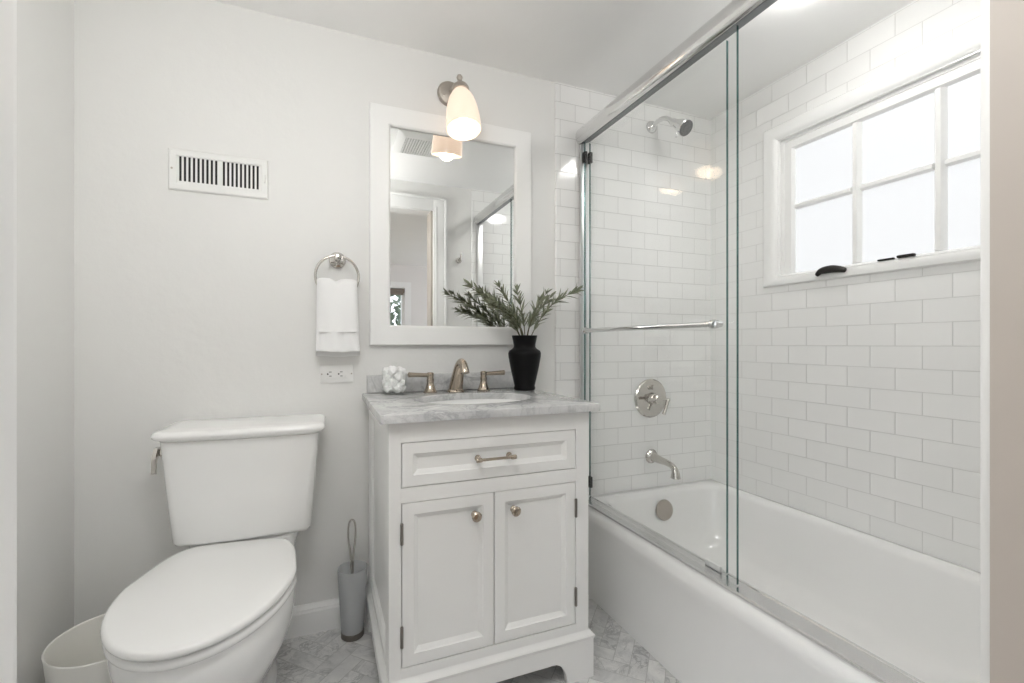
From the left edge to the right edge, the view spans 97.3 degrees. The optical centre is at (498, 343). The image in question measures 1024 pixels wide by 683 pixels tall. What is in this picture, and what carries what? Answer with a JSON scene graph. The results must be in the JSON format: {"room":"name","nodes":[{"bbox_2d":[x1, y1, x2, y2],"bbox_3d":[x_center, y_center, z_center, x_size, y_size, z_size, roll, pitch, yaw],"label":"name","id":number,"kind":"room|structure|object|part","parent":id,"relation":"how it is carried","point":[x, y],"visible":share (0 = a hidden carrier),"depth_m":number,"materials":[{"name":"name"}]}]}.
{"room":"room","nodes":[
{"label":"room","id":0,"kind":"room"},
{"bbox_2d":[17,0,73,682],"bbox_3d":[-1.067,-0.059,0.626,0.100,2.215,1.614,0,0,-21],"label":"wall","id":1,"kind":"structure","parent":0,"point":[45,28],"depth_m":1.25,"materials":[{"name":"paint"}]},
{"bbox_2d":[74,0,554,625],"bbox_3d":[-0.115,-0.059,1.919,2.816,2.215,0.100,0,0,-21],"label":"wall","id":2,"kind":"structure","parent":0,"point":[188,305],"depth_m":1.55,"materials":[{"name":"paint"}]},
{"bbox_2d":[168,147,268,199],"bbox_3d":[-0.947,-0.578,1.530,0.295,0.137,0.017,0,0,-21],"label":"air vent","id":3,"kind":"object","parent":2,"relation":"in","point":[188,170],"visible":1,"depth_m":1.53,"materials":[{"name":"white metal"}]},
{"bbox_2d":[284,592,365,639],"bbox_3d":[-0.521,0.997,1.698,1.666,0.104,0.016,0,0,-21],"label":"baseboard","id":4,"kind":"structure","parent":2,"relation":"attached to","point":[320,616],"depth_m":1.64,"materials":[{"name":"paint"}]},
{"bbox_2d":[320,365,352,382],"bbox_3d":[-0.600,0.111,1.671,0.118,0.066,0.008,0,0,-21],"label":"power outlet","id":5,"kind":"object","parent":2,"relation":"attached to","point":[328,373],"visible":1,"depth_m":1.67,"materials":[{"name":"white plastic"}]},
{"bbox_2d":[314,252,359,286],"bbox_3d":[-0.587,-0.252,1.638,0.156,0.176,0.078,0,0,-21],"label":"towel ring","id":6,"kind":"object","parent":2,"relation":"attached to","point":[337,260],"visible":0.78,"depth_m":1.63,"materials":[{"name":"silver metal"}]},
{"bbox_2d":[316,278,359,356],"bbox_3d":[-0.573,-0.094,1.612,0.149,0.282,0.074,0,0,-21],"label":"hand towel","id":7,"kind":"object","parent":2,"relation":"attached to","point":[337,320],"visible":1,"depth_m":1.59,"materials":[{"name":"white fabric"}]},
{"bbox_2d":[367,372,513,392],"bbox_3d":[-0.193,0.152,1.824,0.654,0.066,0.020,0,0,-21],"label":"backsplash","id":8,"kind":"structure","parent":2,"relation":"attached to","point":[441,380],"depth_m":1.80,"materials":[{"name":"grey stone"}]},
{"bbox_2d":[369,102,530,344],"bbox_3d":[-0.175,-0.453,1.826,0.670,0.914,0.027,0,0,-21],"label":"wall mirror","id":9,"kind":"object","parent":2,"relation":"attached to","point":[444,211],"visible":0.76,"depth_m":1.80,"materials":[{"name":"paint"}]},
{"bbox_2d":[390,127,513,326],"bbox_3d":[-0.175,-0.453,1.827,0.530,0.773,0.005,0,0,-21],"label":"mirror glass","id":10,"kind":"object","parent":9,"relation":"attached to","point":[452,201],"depth_m":1.81,"materials":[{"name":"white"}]},
{"bbox_2d":[437,74,480,140],"bbox_3d":[-0.146,-0.931,1.741,0.134,0.270,0.208,0,0,-21],"label":"wall sconce","id":11,"kind":"object","parent":2,"relation":"attached to","point":[463,123],"visible":1,"depth_m":1.72,"materials":[{"name":"white glass"}]},
{"bbox_3d":[-0.194,-1.014,1.823,0.104,0.104,0.022,0,0,-21],"label":"plate","id":12,"kind":"part","parent":11,"relation":"part of","materials":[{"name":"grey metal"}]},
{"bbox_3d":[-0.134,-0.889,1.712,0.133,0.186,0.145,0,0,-21],"label":"lamp shade","id":13,"kind":"part","parent":11,"relation":"part of","materials":[{"name":"beige glass"}]},
{"bbox_2d":[555,82,709,495],"bbox_3d":[0.675,-0.059,2.171,0.906,2.215,0.008,0,0,-21],"label":"wall tile","id":14,"kind":"structure","parent":2,"relation":"attached to","point":[650,193],"depth_m":2.16,"materials":[{"name":"white tile"}]},
{"bbox_2d":[634,379,669,417],"bbox_3d":[0.753,0.264,2.155,0.188,0.188,0.076,0,0,-21],"label":"shower valve","id":15,"kind":"object","parent":14,"relation":"attached to","point":[650,399],"visible":1,"depth_m":2.17,"materials":[{"name":"silver metal"}]},
{"bbox_3d":[0.764,0.296,2.136,0.120,0.082,0.030,0,0,-18],"label":"valve lever","id":16,"kind":"part","parent":15,"relation":"part of","materials":[{"name":"silver metal"}]},
{"bbox_2d":[645,449,680,479],"bbox_3d":[0.777,0.560,2.107,0.068,0.097,0.185,0,0,-21],"label":"tub spout","id":17,"kind":"object","parent":14,"relation":"attached to","point":[651,456],"visible":1,"depth_m":2.10,"materials":[{"name":"silver metal"}]},
{"bbox_2d":[646,116,692,137],"bbox_3d":[0.793,-1.006,2.095,0.077,0.158,0.228,0,0,-32],"label":"shower","id":18,"kind":"object","parent":14,"relation":"attached to","point":[683,127],"visible":1,"depth_m":2.04,"materials":[{"name":"silver metal"}]},
{"bbox_3d":[0.775,-1.047,2.131,0.024,0.057,0.132,0,0,-29],"label":"shower arm","id":19,"kind":"part","parent":18,"relation":"part of","materials":[{"name":"silver metal"}]},
{"bbox_2d":[588,40,727,572],"bbox_3d":[0.545,-0.111,1.689,0.014,1.585,0.748,0,0,-21],"label":"shower door","id":20,"kind":"structure","parent":2,"relation":"attached to","point":[590,154],"depth_m":1.34,"materials":[{"name":"clear glass"}]},
{"bbox_2d":[581,25,738,584],"bbox_3d":[0.511,-0.111,1.644,0.055,1.585,0.807,0,0,-21],"label":"shower door","id":21,"kind":"structure","parent":2,"relation":"attached to","point":[713,323],"depth_m":1.31,"materials":[{"name":"clear glass"}]},
{"bbox_2d":[575,0,922,682],"bbox_3d":[0.652,-0.143,1.364,0.077,1.676,1.476,0,0,-21],"label":"shower door frame","id":22,"kind":"object","parent":2,"relation":"attached to","point":[722,25],"visible":0.82,"depth_m":1.41,"materials":[{"name":"silver metal"}]},
{"bbox_3d":[0.653,-0.943,1.364,0.076,0.077,1.476,0,0,-21],"label":"rail","id":23,"kind":"part","parent":22,"relation":"part of","materials":[{"name":"silver metal"}]},
{"bbox_2d":[276,596,680,682],"bbox_3d":[0.170,1.089,1.164,2.796,0.080,1.714,0,0,-21],"label":"floor","id":24,"kind":"structure","parent":0,"point":[320,657],"depth_m":1.48,"materials":[{"name":"tile"}]},
{"bbox_2d":[41,614,110,682],"bbox_3d":[-1.070,0.922,1.237,0.261,0.253,0.261,0,0,-21],"label":"waste bin","id":25,"kind":"object","parent":24,"relation":"on","point":[76,655],"visible":0.48,"depth_m":1.23,"materials":[{"name":"white plastic"}]},
{"bbox_2d":[100,414,325,682],"bbox_3d":[-0.729,0.650,1.230,0.470,0.798,0.715,0,0,-20],"label":"toilet","id":26,"kind":"object","parent":24,"relation":"on","point":[240,492],"visible":1,"depth_m":1.26,"materials":[{"name":"white ceramic"}]},
{"bbox_3d":[-0.999,0.344,1.326,0.026,0.074,0.046,0,0,-20],"label":"flush lever","id":27,"kind":"part","parent":26,"relation":"part of","materials":[{"name":"silver metal"}]},
{"bbox_3d":[-0.724,0.610,1.128,0.396,0.022,0.520,0,0,-15],"label":"seat lid","id":28,"kind":"part","parent":26,"relation":"part of","materials":[{"name":"white plastic"}]},
{"bbox_3d":[-0.724,0.636,1.126,0.394,0.020,0.500,0,0,-15],"label":"seat","id":29,"kind":"part","parent":26,"relation":"part of","materials":[{"name":"white plastic"}]},
{"bbox_3d":[-0.806,0.267,1.449,0.467,0.032,0.252,0,0,-20],"label":"tank lid","id":30,"kind":"part","parent":26,"relation":"part of","materials":[{"name":"white ceramic"}]},
{"bbox_3d":[-0.809,0.444,1.457,0.430,0.319,0.228,0,0,-20],"label":"tank","id":31,"kind":"part","parent":26,"relation":"part of","materials":[{"name":"white ceramic"}]},
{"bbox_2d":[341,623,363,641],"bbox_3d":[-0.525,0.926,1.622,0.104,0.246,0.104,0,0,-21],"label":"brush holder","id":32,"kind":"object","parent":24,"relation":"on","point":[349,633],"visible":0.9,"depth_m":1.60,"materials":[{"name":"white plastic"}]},
{"bbox_2d":[346,519,359,626],"bbox_3d":[-0.525,0.821,1.622,0.048,0.383,0.048,0,0,-21],"label":"toilet brush","id":33,"kind":"object","parent":32,"relation":"in","point":[352,617],"visible":1,"depth_m":1.62,"materials":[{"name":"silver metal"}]},
{"bbox_3d":[-0.527,0.779,1.621,0.032,0.299,0.010,0,0,-21],"label":"wire handle","id":34,"kind":"part","parent":33,"relation":"part of","materials":[{"name":"silver metal"}]},
{"bbox_2d":[365,410,594,682],"bbox_3d":[-0.095,0.629,1.549,0.651,0.839,0.576,0,0,-21],"label":"vanity cabinet","id":35,"kind":"object","parent":24,"relation":"on","point":[478,528],"visible":0.97,"depth_m":1.31,"materials":[{"name":"paint"}]},
{"bbox_3d":[-0.140,0.652,1.269,0.264,0.442,0.020,0,0,-21],"label":"door","id":36,"kind":"part","parent":35,"relation":"part of","materials":[{"name":"paint"}]},
{"bbox_3d":[-0.063,0.486,1.272,0.029,0.029,0.030,0,0,-21],"label":"knob","id":37,"kind":"part","parent":35,"relation":"part of","materials":[{"name":"silver metal"}]},
{"bbox_2d":[362,387,599,424],"bbox_3d":[-0.099,0.197,1.558,0.672,0.024,0.582,0,0,-21],"label":"countertop","id":38,"kind":"structure","parent":35,"relation":"on","point":[411,406],"depth_m":1.36,"materials":[{"name":"grey stone"}]},
{"bbox_2d":[382,361,404,394],"bbox_3d":[-0.387,0.125,1.674,0.091,0.121,0.091,0,0,-21],"label":"glass jar","id":39,"kind":"object","parent":38,"relation":"on","point":[385,393],"visible":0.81,"depth_m":1.65,"materials":[{"name":"white"}]},
{"bbox_2d":[382,367,387,375],"bbox_3d":[-0.412,0.104,1.664,0.034,0.037,0.037,0,0,-25],"label":"ball","id":40,"kind":"object","parent":39,"relation":"in","point":[384,368],"visible":0.63,"depth_m":1.65,"materials":[{"name":"white"}]},
{"bbox_2d":[383,382,392,392],"bbox_3d":[-0.402,0.160,1.652,0.039,0.041,0.042,0,0,-40],"label":"ball","id":41,"kind":"object","parent":39,"relation":"in","point":[387,388],"visible":0.87,"depth_m":1.64,"materials":[{"name":"white"}]},
{"bbox_2d":[384,374,392,381],"bbox_3d":[-0.401,0.124,1.652,0.036,0.035,0.033,0,0,19],"label":"ball","id":42,"kind":"object","parent":39,"relation":"in","point":[388,377],"visible":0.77,"depth_m":1.64,"materials":[{"name":"white"}]},
{"bbox_2d":[388,366,397,376],"bbox_3d":[-0.386,0.101,1.648,0.039,0.042,0.042,0,0,-20],"label":"ball","id":43,"kind":"object","parent":39,"relation":"in","point":[392,371],"visible":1,"depth_m":1.64,"materials":[{"name":"white"}]},
{"bbox_2d":[388,378,398,386],"bbox_3d":[-0.386,0.141,1.648,0.040,0.040,0.037,0,0,-13],"label":"ball","id":44,"kind":"object","parent":39,"relation":"in","point":[392,382],"visible":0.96,"depth_m":1.63,"materials":[{"name":"white fabric"}]},
{"bbox_2d":[393,382,402,392],"bbox_3d":[-0.370,0.160,1.654,0.038,0.041,0.041,0,0,13],"label":"ball","id":45,"kind":"object","parent":39,"relation":"in","point":[398,388],"visible":0.96,"depth_m":1.64,"materials":[{"name":"white"}]},
{"bbox_2d":[393,372,402,381],"bbox_3d":[-0.370,0.121,1.654,0.038,0.040,0.041,0,0,-4],"label":"ball","id":46,"kind":"object","parent":39,"relation":"in","point":[398,376],"visible":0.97,"depth_m":1.64,"materials":[{"name":"white fabric"}]},
{"bbox_2d":[397,366,405,374],"bbox_3d":[-0.361,0.102,1.667,0.040,0.040,0.037,0,0,-2],"label":"ball","id":47,"kind":"object","parent":39,"relation":"in","point":[399,368],"visible":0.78,"depth_m":1.66,"materials":[{"name":"white"}]},
{"bbox_2d":[407,358,504,392],"bbox_3d":[-0.142,0.120,1.716,0.392,0.133,0.162,0,0,-21],"label":"faucet","id":48,"kind":"object","parent":38,"relation":"on","point":[461,367],"visible":1,"depth_m":1.72,"materials":[{"name":"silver metal"}]},
{"bbox_3d":[-0.299,0.117,1.703,0.089,0.023,0.020,0,0,-27],"label":"lever","id":49,"kind":"part","parent":48,"relation":"part of","materials":[{"name":"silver metal"}]},
{"bbox_3d":[-0.261,0.146,1.724,0.052,0.078,0.052,0,0,-21],"label":"handle","id":50,"kind":"part","parent":48,"relation":"part of","materials":[{"name":"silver metal"}]},
{"bbox_3d":[-0.150,0.120,1.713,0.068,0.133,0.162,0,0,-21],"label":"spout","id":51,"kind":"part","parent":48,"relation":"part of","materials":[{"name":"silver metal"}]},
{"bbox_3d":[-0.059,0.146,1.802,0.052,0.078,0.052,0,0,-21],"label":"handle","id":52,"kind":"part","parent":48,"relation":"part of","materials":[{"name":"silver metal"}]},
{"bbox_3d":[-0.017,0.117,1.813,0.089,0.023,0.020,0,0,-16],"label":"lever","id":53,"kind":"part","parent":48,"relation":"part of","materials":[{"name":"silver metal"}]},
{"bbox_2d":[428,399,519,403],"bbox_3d":[-0.083,0.284,1.555,0.451,0.149,0.334,0,0,-21],"label":"sink","id":54,"kind":"object","parent":38,"relation":"in","point":[463,401],"visible":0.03,"depth_m":1.71,"materials":[{"name":"white ceramic"}]},
{"bbox_2d":[508,335,540,390],"bbox_3d":[0.106,0.075,1.824,0.133,0.220,0.133,0,0,-21],"label":"vase","id":55,"kind":"object","parent":38,"relation":"on","point":[524,357],"visible":1,"depth_m":1.78,"materials":[{"name":"black ceramic"}]},
{"bbox_2d":[462,279,519,334],"bbox_3d":[-0.002,-0.060,1.735,0.303,0.372,0.079,0,0,-28],"label":"leafy sprig","id":56,"kind":"object","parent":55,"relation":"in","point":[480,290],"visible":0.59,"depth_m":1.70,"materials":[{"name":"green plant"}]},
{"bbox_2d":[466,284,518,334],"bbox_3d":[-0.005,-0.055,1.768,0.275,0.362,0.077,0,0,-21],"label":"leafy sprig","id":57,"kind":"object","parent":55,"relation":"in","point":[485,297],"visible":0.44,"depth_m":1.77,"materials":[{"name":"green plant"}]},
{"bbox_2d":[478,285,517,327],"bbox_3d":[0.011,-0.054,1.803,0.221,0.360,0.078,0,0,-21],"label":"leafy sprig","id":58,"kind":"object","parent":55,"relation":"in","point":[478,285],"visible":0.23,"depth_m":1.79,"materials":[{"name":"green plant"}]},
{"bbox_2d":[481,294,522,334],"bbox_3d":[0.036,-0.031,1.724,0.262,0.315,0.078,0,0,-38],"label":"leafy sprig","id":59,"kind":"object","parent":55,"relation":"in","point":[490,302],"visible":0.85,"depth_m":1.71,"materials":[{"name":"green plant"}]},
{"bbox_2d":[489,295,523,334],"bbox_3d":[0.053,-0.029,1.723,0.243,0.311,0.080,0,0,-43],"label":"leafy sprig","id":60,"kind":"object","parent":55,"relation":"in","point":[493,300],"visible":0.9,"depth_m":1.72,"materials":[{"name":"green plant"}]},
{"bbox_2d":[494,280,521,334],"bbox_3d":[0.045,-0.066,1.800,0.153,0.383,0.078,0,0,-21],"label":"leafy sprig","id":61,"kind":"object","parent":55,"relation":"in","point":[498,284],"visible":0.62,"depth_m":1.79,"materials":[{"name":"green plant"}]},
{"bbox_2d":[511,283,530,334],"bbox_3d":[0.091,-0.056,1.767,0.073,0.363,0.121,0,0,37],"label":"leafy sprig","id":62,"kind":"object","parent":55,"relation":"in","point":[518,299],"visible":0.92,"depth_m":1.76,"materials":[{"name":"green plant"}]},
{"bbox_2d":[525,293,543,334],"bbox_3d":[0.138,-0.036,1.770,0.115,0.325,0.067,0,0,28],"label":"leafy sprig","id":63,"kind":"object","parent":55,"relation":"in","point":[535,310],"visible":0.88,"depth_m":1.77,"materials":[{"name":"green plant"}]},
{"bbox_2d":[527,287,552,333],"bbox_3d":[0.158,-0.058,1.850,0.135,0.368,0.077,0,0,-21],"label":"leafy sprig","id":64,"kind":"object","parent":55,"relation":"in","point":[547,291],"visible":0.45,"depth_m":1.84,"materials":[{"name":"green plant"}]},
{"bbox_2d":[529,291,555,328],"bbox_3d":[0.169,-0.051,1.878,0.190,0.354,0.077,0,0,-31],"label":"leafy sprig","id":65,"kind":"object","parent":55,"relation":"in","point":[553,293],"visible":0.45,"depth_m":1.88,"materials":[{"name":"green plant"}]},
{"bbox_2d":[531,284,584,334],"bbox_3d":[0.227,-0.067,1.842,0.272,0.386,0.076,0,0,-14],"label":"leafy sprig","id":66,"kind":"object","parent":55,"relation":"in","point":[575,290],"visible":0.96,"depth_m":1.84,"materials":[{"name":"green plant"}]},
{"bbox_3d":[-0.013,0.328,1.319,0.536,0.119,0.020,0,0,-21],"label":"drawer","id":67,"kind":"part","parent":35,"relation":"part of","materials":[{"name":"paint"}]},
{"bbox_3d":[-0.008,0.327,1.292,0.121,0.019,0.033,0,0,-21],"label":"pull handle","id":68,"kind":"part","parent":35,"relation":"part of","materials":[{"name":"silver metal"}]},
{"bbox_3d":[0.049,0.487,1.315,0.029,0.029,0.030,0,0,-21],"label":"knob","id":69,"kind":"part","parent":35,"relation":"part of","materials":[{"name":"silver metal"}]},
{"bbox_3d":[0.111,0.652,1.367,0.269,0.442,0.020,0,0,-21],"label":"door","id":70,"kind":"part","parent":35,"relation":"part of","materials":[{"name":"paint"}]},
{"bbox_2d":[588,479,980,682],"bbox_3d":[0.977,0.872,1.491,0.838,0.353,1.474,0,0,-21],"label":"bathtub","id":71,"kind":"object","parent":24,"relation":"on","point":[919,613],"visible":0.74,"depth_m":1.55,"materials":[{"name":"white ceramic"}]},
{"bbox_3d":[0.783,0.782,2.120,0.096,0.095,0.023,0,0,-21],"label":"overflow plate","id":72,"kind":"part","parent":71,"relation":"part of","materials":[{"name":"grey metal"}]},
{"bbox_2d":[212,0,913,118],"bbox_3d":[0.538,-1.207,-0.552,4.800,0.080,5.179,0,0,-21],"label":"ceiling","id":73,"kind":"structure","parent":0,"point":[603,46],"depth_m":1.69,"materials":[{"name":"paint"}]},
{"bbox_2d":[710,0,980,572],"bbox_3d":[1.371,-0.209,1.645,0.008,1.915,1.494,0,0,-21],"label":"wall tile","id":74,"kind":"structure","parent":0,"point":[860,396],"depth_m":1.71,"materials":[{"name":"white tile"}]},
{"bbox_3d":[0.461,-0.059,0.422,2.596,2.215,0.120,0,0,-21],"label":"wall","id":75,"kind":"structure","parent":0,"visible":0},
{"bbox_2d":[0,0,1023,682],"bbox_3d":[0.203,-0.011,0.321,1.098,2.120,0.168,0,0,-21],"label":"door frame","id":76,"kind":"structure","parent":75,"relation":"in","point":[1002,21],"depth_m":0.52,"materials":[{"name":"paint"}]},
{"bbox_3d":[1.453,-0.059,1.613,0.120,2.215,1.614,0,0,-21],"label":"wall","id":77,"kind":"structure","parent":0,"visible":0},
{"bbox_2d":[763,28,980,287],"bbox_3d":[1.419,-0.608,1.600,0.151,0.707,0.983,0,0,-21],"label":"window","id":78,"kind":"structure","parent":77,"relation":"in","point":[891,181],"depth_m":1.64,"materials":[{"name":"paint"}]},
{"bbox_3d":[1.302,-0.288,1.758,0.047,0.037,0.115,0,0,-21],"label":"crank handle","id":79,"kind":"part","parent":78,"relation":"part of","materials":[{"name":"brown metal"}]},
{"bbox_3d":[1.396,-0.288,1.591,0.023,0.036,0.853,0,0,-21],"label":"sill","id":80,"kind":"part","parent":78,"relation":"part of","materials":[{"name":"paint"}]},
{"bbox_3d":[1.426,-0.576,1.603,0.006,0.540,0.743,0,0,-21],"label":"pane","id":81,"kind":"part","parent":78,"relation":"part of","materials":[{"name":"clear glass"}]}
]}

